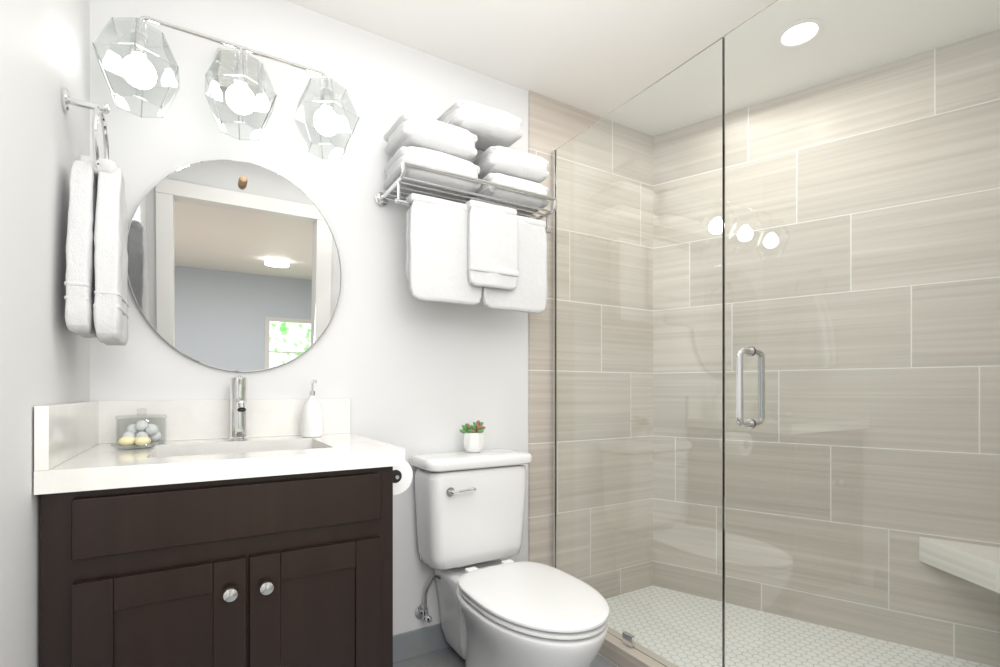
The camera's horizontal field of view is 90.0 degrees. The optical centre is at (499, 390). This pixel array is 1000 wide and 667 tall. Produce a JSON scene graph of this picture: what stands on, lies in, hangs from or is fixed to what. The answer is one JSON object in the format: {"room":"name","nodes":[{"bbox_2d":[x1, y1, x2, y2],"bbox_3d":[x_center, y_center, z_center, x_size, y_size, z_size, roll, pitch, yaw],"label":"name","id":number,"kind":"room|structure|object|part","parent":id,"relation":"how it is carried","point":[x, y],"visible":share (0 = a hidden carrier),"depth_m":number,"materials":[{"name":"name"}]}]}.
{"room":"bathroom","nodes":[
{"label":"bathroom","id":0,"kind":"room"},
{"bbox_2d":[0,0,89,666],"bbox_3d":[-0.679,-0.150,0.493,0.120,2.340,2.100,0,0,-31],"label":"wall","id":1,"kind":"structure","parent":0,"point":[44,146],"depth_m":0.93,"materials":[{"name":"white paint"}]},
{"bbox_2d":[61,87,128,344],"bbox_3d":[-0.952,-0.404,1.177,0.115,0.584,0.215,0,0,-31],"label":"towel ring","id":2,"kind":"object","parent":1,"relation":"attached to","point":[95,296],"visible":1,"depth_m":1.12,"materials":[{"name":"white fabric"}]},
{"bbox_2d":[90,0,527,634],"bbox_3d":[-0.604,-0.150,1.833,1.629,2.340,0.120,0,0,-31],"label":"wall","id":3,"kind":"structure","parent":0,"point":[392,358],"depth_m":1.80,"materials":[{"name":"white paint"}]},
{"bbox_2d":[92,16,359,158],"bbox_3d":[-0.787,-0.932,1.517,0.687,0.296,0.232,0,0,-31],"label":"sconce","id":4,"kind":"object","parent":3,"relation":"attached to","point":[238,75],"visible":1,"depth_m":1.48,"materials":[{"name":"clear glass"}]},
{"bbox_2d":[127,159,340,371],"bbox_3d":[-0.809,-0.394,1.583,0.611,0.667,0.048,0,3,-31],"label":"round mirror","id":5,"kind":"object","parent":3,"relation":"attached to","point":[234,265],"visible":0.92,"depth_m":1.58,"materials":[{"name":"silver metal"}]},
{"bbox_2d":[393,623,450,662],"bbox_3d":[-0.201,0.970,1.998,0.769,0.100,0.012,0,0,-31],"label":"baseboard","id":6,"kind":"structure","parent":3,"relation":"attached to","point":[416,642],"depth_m":1.91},
{"bbox_2d":[375,100,556,312],"bbox_3d":[-0.107,-0.685,1.901,0.668,0.763,0.258,0,0,-31],"label":"shelf rack","id":7,"kind":"object","parent":3,"relation":"attached to","point":[487,243],"visible":1,"depth_m":1.79,"materials":[{"name":"white fabric"}]},
{"bbox_3d":[-0.110,-0.696,1.905,0.668,0.128,0.248,0,0,-31],"label":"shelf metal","id":8,"kind":"part","parent":7,"relation":"part of","materials":[{"name":"silver metal"}]},
{"bbox_2d":[393,647,616,666],"bbox_3d":[-0.048,1.070,0.989,1.713,0.100,2.140,0,0,-31],"label":"floor","id":9,"kind":"structure","parent":0,"point":[448,657],"depth_m":1.89,"materials":[{"name":"tile"}]},
{"bbox_2d":[34,375,412,666],"bbox_3d":[-0.659,0.486,1.379,0.821,1.068,0.594,0,0,-31],"label":"bathroom vanity","id":10,"kind":"object","parent":9,"relation":"on","point":[238,529],"visible":1,"depth_m":1.13,"materials":[{"name":"brown wood"}]},
{"bbox_2d":[34,398,405,494],"bbox_3d":[-0.706,0.111,1.364,0.725,0.166,0.572,0,0,-31],"label":"countertop","id":11,"kind":"structure","parent":10,"relation":"on","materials":[{"name":"stone"}]},
{"bbox_2d":[111,436,158,449],"bbox_3d":[-0.950,0.133,1.304,0.104,0.032,0.104,0,0,-31],"label":"soap dish","id":12,"kind":"object","parent":11,"relation":"on","point":[129,442],"visible":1,"depth_m":1.29,"materials":[{"name":"clear glass"}]},
{"bbox_2d":[115,408,166,445],"bbox_3d":[-1.012,0.099,1.413,0.120,0.100,0.120,0,0,-31],"label":"jar","id":13,"kind":"object","parent":11,"relation":"on","point":[151,432],"visible":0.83,"depth_m":1.40,"materials":[{"name":"clear glass"}]},
{"bbox_2d":[229,375,248,440],"bbox_3d":[-0.785,0.051,1.509,0.054,0.198,0.182,0,0,-31],"label":"faucet","id":14,"kind":"object","parent":11,"relation":"on","point":[238,402],"depth_m":1.52,"materials":[{"name":"silver metal"}]},
{"bbox_2d":[301,380,323,436],"bbox_3d":[-0.614,0.057,1.638,0.072,0.185,0.076,0,0,-31],"label":"soap dispenser","id":15,"kind":"object","parent":11,"relation":"on","point":[312,420],"visible":1,"depth_m":1.61,"materials":[{"name":"white ceramic"}]},
{"bbox_2d":[410,448,608,666],"bbox_3d":[0.037,0.628,1.679,0.447,0.782,0.803,0,0,-31],"label":"toilet","id":16,"kind":"object","parent":9,"relation":"on","point":[495,611],"visible":1,"depth_m":1.75,"materials":[{"name":"white ceramic"}]},
{"bbox_3d":[-0.108,0.467,1.921,0.418,0.362,0.202,0,0,-31],"label":"tank","id":17,"kind":"part","parent":16,"relation":"part of","materials":[{"name":"white ceramic"}]},
{"bbox_3d":[-0.106,0.261,1.918,0.450,0.048,0.226,0,0,-31],"label":"tank lid","id":18,"kind":"part","parent":16,"relation":"part of","materials":[{"name":"white ceramic"}]},
{"bbox_2d":[459,420,485,452],"bbox_3d":[-0.101,0.175,1.940,0.107,0.121,0.091,0,0,-31],"label":"succulent","id":19,"kind":"object","parent":16,"relation":"on","point":[473,438],"visible":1,"depth_m":1.92,"materials":[{"name":"green plant"}]},
{"bbox_3d":[0.091,0.843,1.599,0.384,0.355,0.607,0,0,-31],"label":"bowl","id":20,"kind":"part","parent":16,"relation":"part of","materials":[{"name":"white ceramic"}]},
{"bbox_3d":[0.110,0.632,1.569,0.382,0.022,0.544,0,0,-31],"label":"lid","id":21,"kind":"part","parent":16,"relation":"part of","materials":[{"name":"white plastic"}]},
{"bbox_3d":[0.110,0.654,1.569,0.376,0.018,0.538,0,0,-31],"label":"seat","id":22,"kind":"part","parent":16,"relation":"part of","materials":[{"name":"white plastic"}]},
{"bbox_2d":[599,632,664,666],"bbox_3d":[0.650,0.983,1.578,0.090,0.075,1.592,0,0,-31],"label":"trim","id":23,"kind":"structure","parent":9,"relation":"on","point":[617,651],"depth_m":1.83,"materials":[{"name":"tile"}]},
{"bbox_2d":[552,0,999,666],"bbox_3d":[0.650,-0.068,1.578,0.129,2.024,1.586,0,0,-31],"label":"glass","id":24,"kind":"object","parent":23,"relation":"on","point":[776,334],"visible":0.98,"depth_m":1.34,"materials":[{"name":"clear glass"}]},
{"bbox_3d":[0.871,-0.072,1.210,0.010,2.015,0.725,0,0,-31],"label":"door","id":25,"kind":"part","parent":24,"relation":"part of","materials":[{"name":"clear glass"}]},
{"bbox_2d":[286,0,775,117],"bbox_3d":[0.684,-1.370,1.428,3.420,0.100,2.140,0,0,-31],"label":"ceiling","id":26,"kind":"structure","parent":0,"point":[602,58],"depth_m":1.85,"materials":[{"name":"white paint"}]},
{"bbox_2d":[528,90,601,565],"bbox_3d":[0.495,-0.150,2.488,0.930,2.340,0.128,0,0,-31],"label":"tiled wall","id":27,"kind":"structure","parent":0,"point":[553,124],"depth_m":2.23,"materials":[{"name":"beige tile"}]}
]}

